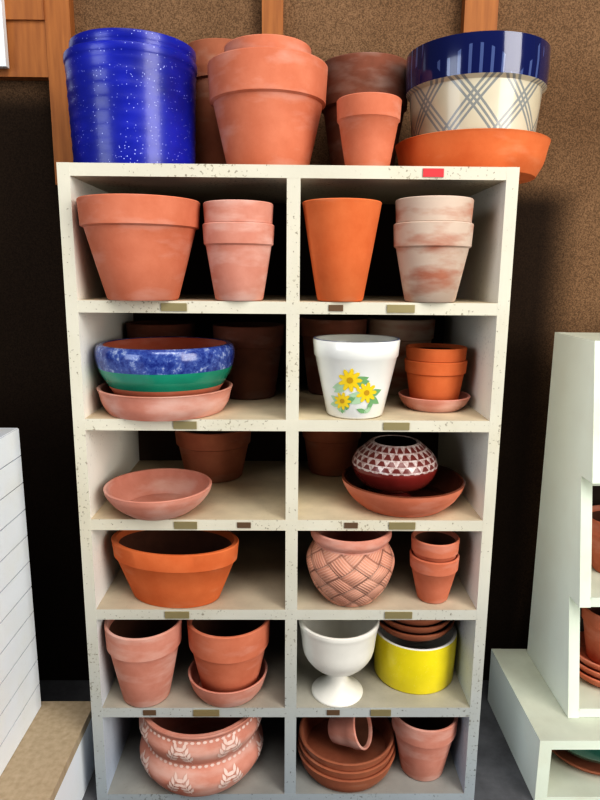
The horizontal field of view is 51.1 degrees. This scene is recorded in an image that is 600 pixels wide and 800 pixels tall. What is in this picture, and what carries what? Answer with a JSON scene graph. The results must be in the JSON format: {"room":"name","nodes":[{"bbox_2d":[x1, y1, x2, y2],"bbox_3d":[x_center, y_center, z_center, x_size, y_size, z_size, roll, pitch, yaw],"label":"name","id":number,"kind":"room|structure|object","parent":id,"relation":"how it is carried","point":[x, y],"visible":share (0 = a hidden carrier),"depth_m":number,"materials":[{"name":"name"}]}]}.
{"room":"garden pottery shop","nodes":[
{"label":"garden pottery shop","id":0,"kind":"room"},
{"bbox_2d":[39,680,532,799],"bbox_3d":[-0.009,1.230,-0.390,5.000,0.060,4.472,0,11,-1],"label":"floor","id":1,"kind":"structure","parent":0,"point":[499,776],"depth_m":1.48,"materials":[{"name":"grey concrete"}]},
{"bbox_2d":[0,428,94,799],"bbox_3d":[-0.890,0.520,0.964,0.865,0.790,0.825,0,11,-1],"label":"display stand","id":2,"kind":"object","parent":1,"relation":"on","point":[47,747],"visible":0.93,"depth_m":1.27,"materials":[{"name":"paint"}]},
{"bbox_2d":[56,162,519,799],"bbox_3d":[-0.026,0.186,1.404,0.800,1.287,0.402,0,11,-1],"label":"shelf","id":3,"kind":"object","parent":1,"relation":"on","point":[272,509],"visible":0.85,"depth_m":1.27,"materials":[{"name":"white paint"}]},
{"bbox_2d":[63,28,196,163],"bbox_3d":[-0.324,-0.556,1.224,0.249,0.232,0.249,0,11,-1],"label":"glazed pot","id":4,"kind":"object","parent":3,"relation":"on","point":[131,92],"visible":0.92,"depth_m":1.12,"materials":[{"name":"ceramic"}]},
{"bbox_2d":[76,193,199,300],"bbox_3d":[-0.287,-0.270,1.138,0.214,0.174,0.214,0,11,-1],"label":"terracotta pot","id":5,"kind":"object","parent":3,"relation":"in","point":[140,245],"visible":1,"depth_m":1.06,"materials":[{"name":"ceramic"}]},
{"bbox_2d":[104,620,181,707],"bbox_3d":[-0.324,0.536,1.314,0.157,0.174,0.157,0,11,-1],"label":"terracotta pot","id":6,"kind":"object","parent":3,"relation":"in","point":[143,653],"visible":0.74,"depth_m":1.26,"materials":[{"name":"ceramic"}]},
{"bbox_2d":[103,468,211,520],"bbox_3d":[-0.282,0.192,1.258,0.212,0.052,0.212,0,11,-1],"label":"terracotta saucer","id":7,"kind":"object","parent":3,"relation":"on","point":[155,494],"visible":1,"depth_m":1.30,"materials":[{"name":"pink ceramic"}]},
{"bbox_2d":[126,320,194,337],"bbox_3d":[-0.320,-0.102,1.457,0.156,0.155,0.156,0,11,-1],"label":"terracotta pot","id":8,"kind":"object","parent":3,"relation":"in","point":[146,328],"visible":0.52,"depth_m":1.39,"materials":[{"name":"ceramic"}]},
{"bbox_2d":[96,380,232,421],"bbox_3d":[-0.266,-0.006,1.252,0.264,0.049,0.264,0,11,-1],"label":"terracotta saucer","id":9,"kind":"object","parent":3,"relation":"on","point":[175,408],"visible":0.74,"depth_m":1.15,"materials":[{"name":"pink ceramic"}]},
{"bbox_2d":[94,336,234,396],"bbox_3d":[-0.264,-0.052,1.243,0.269,0.124,0.269,0,11,-1],"label":"bowl","id":10,"kind":"object","parent":9,"relation":"on","point":[162,366],"visible":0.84,"depth_m":1.14,"materials":[{"name":"ceramic"}]},
{"bbox_2d":[111,530,238,607],"bbox_3d":[-0.255,0.342,1.291,0.265,0.124,0.164,2,11,9],"label":"terracotta planter","id":11,"kind":"object","parent":3,"relation":"on","point":[161,568],"visible":0.87,"depth_m":1.24,"materials":[{"name":"ceramic"}]},
{"bbox_2d":[139,717,263,796],"bbox_3d":[-0.219,0.732,1.405,0.276,0.167,0.276,0,11,-1],"label":"terracotta planter","id":12,"kind":"object","parent":3,"relation":"on","point":[186,756],"visible":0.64,"depth_m":1.29,"materials":[{"name":"pink ceramic"}]},
{"bbox_2d":[188,38,232,163],"bbox_3d":[-0.167,-0.604,1.359,0.157,0.277,0.157,0,11,-1],"label":"terracotta pot","id":13,"kind":"object","parent":3,"relation":"on","point":[209,148],"visible":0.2,"depth_m":1.30,"materials":[{"name":"ceramic"}]},
{"bbox_2d":[175,431,250,482],"bbox_3d":[-0.201,0.117,1.468,0.177,0.120,0.177,0,11,-1],"label":"terracotta pot","id":14,"kind":"object","parent":3,"relation":"in","point":[219,455],"visible":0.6,"depth_m":1.40,"materials":[{"name":"ceramic"}]},
{"bbox_2d":[188,657,267,707],"bbox_3d":[-0.154,0.595,1.347,0.169,0.047,0.169,0,11,-1],"label":"terracotta saucer","id":15,"kind":"object","parent":3,"relation":"on","point":[217,699],"visible":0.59,"depth_m":1.28,"materials":[{"name":"pink ceramic"}]},
{"bbox_2d":[187,620,269,691],"bbox_3d":[-0.150,0.531,1.334,0.174,0.164,0.174,0,11,-1],"label":"terracotta pot","id":16,"kind":"object","parent":15,"relation":"on","point":[228,654],"visible":0.66,"depth_m":1.27,"materials":[{"name":"ceramic"}]},
{"bbox_2d":[202,199,274,300],"bbox_3d":[-0.111,-0.269,1.145,0.130,0.172,0.130,0,11,-1],"label":"terracotta pots","id":17,"kind":"object","parent":3,"relation":"in","point":[238,235],"visible":1,"depth_m":1.10,"materials":[{"name":"ceramic"}]},
{"bbox_2d":[212,322,284,399],"bbox_3d":[-0.113,-0.088,1.391,0.158,0.158,0.158,0,11,-1],"label":"terracotta pot","id":18,"kind":"object","parent":3,"relation":"in","point":[253,375],"visible":0.87,"depth_m":1.33,"materials":[{"name":"ceramic"}]},
{"bbox_2d":[207,34,327,164],"bbox_3d":[-0.061,-0.549,1.208,0.228,0.229,0.228,0,11,-1],"label":"terracotta pots","id":19,"kind":"object","parent":3,"relation":"on","point":[267,92],"visible":0.86,"depth_m":1.13,"materials":[{"name":"ceramic"}]},
{"bbox_2d":[302,431,360,476],"bbox_3d":[0.075,0.111,1.509,0.145,0.120,0.145,0,11,-1],"label":"terracotta pot","id":20,"kind":"object","parent":3,"relation":"in","point":[329,454],"visible":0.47,"depth_m":1.46,"materials":[{"name":"ceramic"}]},
{"bbox_2d":[300,316,366,394],"bbox_3d":[0.075,-0.103,1.441,0.154,0.170,0.154,0,11,-1],"label":"terracotta pot","id":21,"kind":"object","parent":3,"relation":"in","point":[310,326],"visible":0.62,"depth_m":1.39,"materials":[{"name":"ceramic"}]},
{"bbox_2d":[298,620,379,707],"bbox_3d":[0.080,0.537,1.327,0.169,0.173,0.169,0,11,-1],"label":"pedestal urn","id":22,"kind":"object","parent":3,"relation":"on","point":[339,649],"visible":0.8,"depth_m":1.29,"materials":[{"name":"white ceramic"}]},
{"bbox_2d":[302,198,381,301],"bbox_3d":[0.075,-0.270,1.148,0.144,0.175,0.144,0,11,-1],"label":"terracotta pot","id":23,"kind":"object","parent":3,"relation":"in","point":[341,232],"visible":1,"depth_m":1.10,"materials":[{"name":"ceramic"}]},
{"bbox_2d":[297,717,395,792],"bbox_3d":[0.104,0.777,1.415,0.221,0.081,0.221,0,11,-1],"label":"saucers","id":24,"kind":"object","parent":3,"relation":"on","point":[336,767],"visible":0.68,"depth_m":1.36,"materials":[{"name":"orange ceramic"}]},
{"bbox_2d":[328,717,371,749],"bbox_3d":[0.110,0.713,1.378,0.095,0.094,0.088,7,13,29],"label":"terracotta pot","id":25,"kind":"object","parent":24,"relation":"on","point":[355,733],"visible":0.73,"depth_m":1.36,"materials":[{"name":"ceramic"}]},
{"bbox_2d":[306,531,394,606],"bbox_3d":[0.103,0.330,1.294,0.182,0.152,0.182,0,11,-1],"label":"pot","id":26,"kind":"object","parent":3,"relation":"on","point":[348,568],"visible":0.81,"depth_m":1.23,"materials":[{"name":"ceramic"}]},
{"bbox_2d":[313,334,399,418],"bbox_3d":[0.107,-0.046,1.215,0.166,0.148,0.166,0,11,-1],"label":"pot","id":27,"kind":"object","parent":3,"relation":"on","point":[355,371],"visible":1,"depth_m":1.16,"materials":[{"name":"white ceramic"}]},
{"bbox_2d":[321,52,407,165],"bbox_3d":[0.134,-0.575,1.327,0.185,0.237,0.185,0,11,-1],"label":"terracotta pot","id":28,"kind":"object","parent":3,"relation":"on","point":[350,73],"visible":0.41,"depth_m":1.24,"materials":[{"name":"ceramic"}]},
{"bbox_2d":[337,92,401,165],"bbox_3d":[0.124,-0.481,1.147,0.118,0.122,0.118,0,11,-1],"label":"terracotta pot","id":29,"kind":"object","parent":3,"relation":"on","point":[368,122],"visible":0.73,"depth_m":1.10,"materials":[{"name":"ceramic"}]},
{"bbox_2d":[367,316,435,394],"bbox_3d":[0.230,-0.104,1.453,0.155,0.170,0.155,0,11,-1],"label":"terracotta pot","id":30,"kind":"object","parent":3,"relation":"in","point":[410,329],"visible":0.57,"depth_m":1.39,"materials":[{"name":"ceramic"}]},
{"bbox_2d":[342,465,465,517],"bbox_3d":[0.212,0.185,1.306,0.253,0.055,0.253,0,11,-1],"label":"saucer","id":31,"kind":"object","parent":3,"relation":"on","point":[447,485],"visible":0.72,"depth_m":1.23,"materials":[{"name":"ceramic"}]},
{"bbox_2d":[352,435,437,496],"bbox_3d":[0.196,0.143,1.302,0.176,0.122,0.176,0,11,-1],"label":"ceramic vase","id":32,"kind":"object","parent":31,"relation":"on","point":[395,465],"visible":0.91,"depth_m":1.24,"materials":[{"name":"ceramic"}]},
{"bbox_2d":[374,624,456,694],"bbox_3d":[0.256,0.556,1.406,0.182,0.108,0.182,0,11,-1],"label":"glazed pot","id":33,"kind":"object","parent":3,"relation":"on","point":[426,667],"visible":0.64,"depth_m":1.33,"materials":[{"name":"ceramic"}]},
{"bbox_2d":[379,620,453,641],"bbox_3d":[0.252,0.472,1.393,0.177,0.062,0.177,0,11,-1],"label":"saucers","id":34,"kind":"object","parent":33,"relation":"on","point":[409,630],"visible":0.38,"depth_m":1.32,"materials":[{"name":"brown ceramic"}]},
{"bbox_2d":[392,717,457,781],"bbox_3d":[0.273,0.749,1.394,0.145,0.147,0.145,0,11,-1],"label":"terracotta pot","id":35,"kind":"object","parent":3,"relation":"in","point":[423,743],"visible":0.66,"depth_m":1.35,"materials":[{"name":"ceramic"}]},
{"bbox_2d":[393,195,473,302],"bbox_3d":[0.241,-0.272,1.149,0.143,0.181,0.143,0,11,-1],"label":"terracotta pots","id":36,"kind":"object","parent":3,"relation":"in","point":[433,234],"visible":1,"depth_m":1.10,"materials":[{"name":"ceramic"}]},
{"bbox_2d":[398,389,470,412],"bbox_3d":[0.275,0.001,1.291,0.146,0.028,0.146,0,11,-1],"label":"terracotta saucer","id":37,"kind":"object","parent":3,"relation":"on","point":[436,406],"visible":0.76,"depth_m":1.24,"materials":[{"name":"pink ceramic"}]},
{"bbox_2d":[404,343,467,399],"bbox_3d":[0.275,-0.051,1.281,0.126,0.119,0.126,0,11,-1],"label":"terracotta pots","id":38,"kind":"object","parent":37,"relation":"on","point":[435,371],"visible":0.91,"depth_m":1.23,"materials":[{"name":"ceramic"}]},
{"bbox_2d":[410,531,459,603],"bbox_3d":[0.274,0.342,1.287,0.100,0.135,0.100,0,11,-1],"label":"terracotta pots","id":39,"kind":"object","parent":3,"relation":"in","point":[434,555],"visible":0.94,"depth_m":1.25,"materials":[{"name":"ceramic"}]},
{"bbox_2d":[395,128,550,183],"bbox_3d":[0.336,-0.470,1.244,0.296,0.066,0.296,0,11,-1],"label":"terracotta saucer","id":40,"kind":"object","parent":3,"relation":"on","point":[526,150],"visible":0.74,"depth_m":1.12,"materials":[{"name":"orange ceramic"}]},
{"bbox_2d":[405,30,550,136],"bbox_3d":[0.338,-0.555,1.227,0.267,0.215,0.267,-4,12,-20],"label":"ceramic planter","id":41,"kind":"object","parent":40,"relation":"on","point":[487,78],"visible":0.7,"depth_m":1.12,"materials":[{"name":"beige ceramic"}]},
{"bbox_2d":[487,332,599,799],"bbox_3d":[0.838,0.351,1.413,0.670,0.975,0.330,0,11,-1],"label":"shelf","id":42,"kind":"object","parent":1,"relation":"on","point":[538,698],"visible":1,"depth_m":1.40,"materials":[{"name":"white paint"}]},
{"bbox_2d":[552,750,599,774],"bbox_3d":[0.684,0.809,1.487,0.220,0.018,0.220,0,11,-1],"label":"terracotta saucer","id":43,"kind":"object","parent":42,"relation":"in","point":[586,766],"visible":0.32,"depth_m":1.42,"materials":[{"name":"brown ceramic"}]},
{"bbox_2d":[566,750,599,763],"bbox_3d":[0.685,0.759,1.477,0.271,0.086,0.271,0,11,-1],"label":"bowl","id":44,"kind":"object","parent":43,"relation":"on","point":[593,756],"visible":0.12,"depth_m":1.36,"materials":[{"name":"ceramic"}]},
{"bbox_2d":[579,631,599,687],"bbox_3d":[0.725,0.622,1.490,0.170,0.066,0.170,0,11,-1],"label":"saucers","id":45,"kind":"object","parent":42,"relation":"in","point":[589,670],"visible":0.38,"depth_m":1.45,"materials":[{"name":"orange ceramic"}]},
{"bbox_2d":[581,607,599,664],"bbox_3d":[0.726,0.546,1.476,0.128,0.130,0.128,0,11,-1],"label":"terracotta pot","id":46,"kind":"object","parent":45,"relation":"on","point":[591,616],"visible":0.66,"depth_m":1.46,"materials":[{"name":"ceramic"}]},
{"bbox_2d":[591,505,599,572],"bbox_3d":[0.728,0.328,1.442,0.150,0.130,0.150,0,11,-1],"label":"terracotta pot","id":47,"kind":"object","parent":42,"relation":"in","point":[595,562],"visible":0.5,"depth_m":1.43,"materials":[{"name":"ceramic"}]},
{"bbox_2d":[0,0,599,679],"bbox_3d":[-0.021,-0.775,1.461,5.000,3.250,0.060,0,11,-1],"label":"wall","id":48,"kind":"structure","parent":0,"point":[555,285],"depth_m":1.52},
{"bbox_2d":[0,0,8,68],"bbox_3d":[-0.807,-0.861,1.361,0.325,0.255,0.016,0,11,-1],"label":"window","id":49,"kind":"structure","parent":48,"relation":"in","point":[4,58],"depth_m":1.37,"materials":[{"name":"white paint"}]},
{"bbox_2d":[0,20,48,80],"bbox_3d":[-0.716,-0.782,1.406,0.309,0.115,0.028,0,11,-1],"label":"trim","id":50,"kind":"structure","parent":48,"relation":"attached to","point":[26,40],"depth_m":1.40,"materials":[{"name":"brown wood"}]},
{"bbox_2d":[4,0,44,20],"bbox_3d":[-0.715,-0.890,1.382,0.309,0.105,0.034,0,11,-1],"label":"trim","id":51,"kind":"structure","parent":48,"relation":"attached to","point":[24,10],"depth_m":1.37,"materials":[{"name":"brown wood"}]},
{"bbox_2d":[44,0,74,185],"bbox_3d":[-0.530,-1.333,1.298,0.055,1.700,0.030,0,11,-1],"label":"trim","id":52,"kind":"structure","parent":48,"relation":"attached to","point":[59,14],"depth_m":1.40,"materials":[{"name":"brown wood"}]},
{"bbox_2d":[262,0,282,34],"bbox_3d":[-0.056,-1.379,1.294,0.047,1.600,0.030,0,11,-1],"label":"trim","id":53,"kind":"structure","parent":48,"relation":"attached to","point":[272,10],"depth_m":1.39,"materials":[{"name":"brown wood"}]},
{"bbox_2d":[460,0,498,32],"bbox_3d":[0.405,-1.377,1.300,0.074,1.600,0.030,0,11,-1],"label":"trim","id":54,"kind":"structure","parent":48,"relation":"attached to","point":[476,15],"depth_m":1.39,"materials":[{"name":"brown wood"}]}
]}

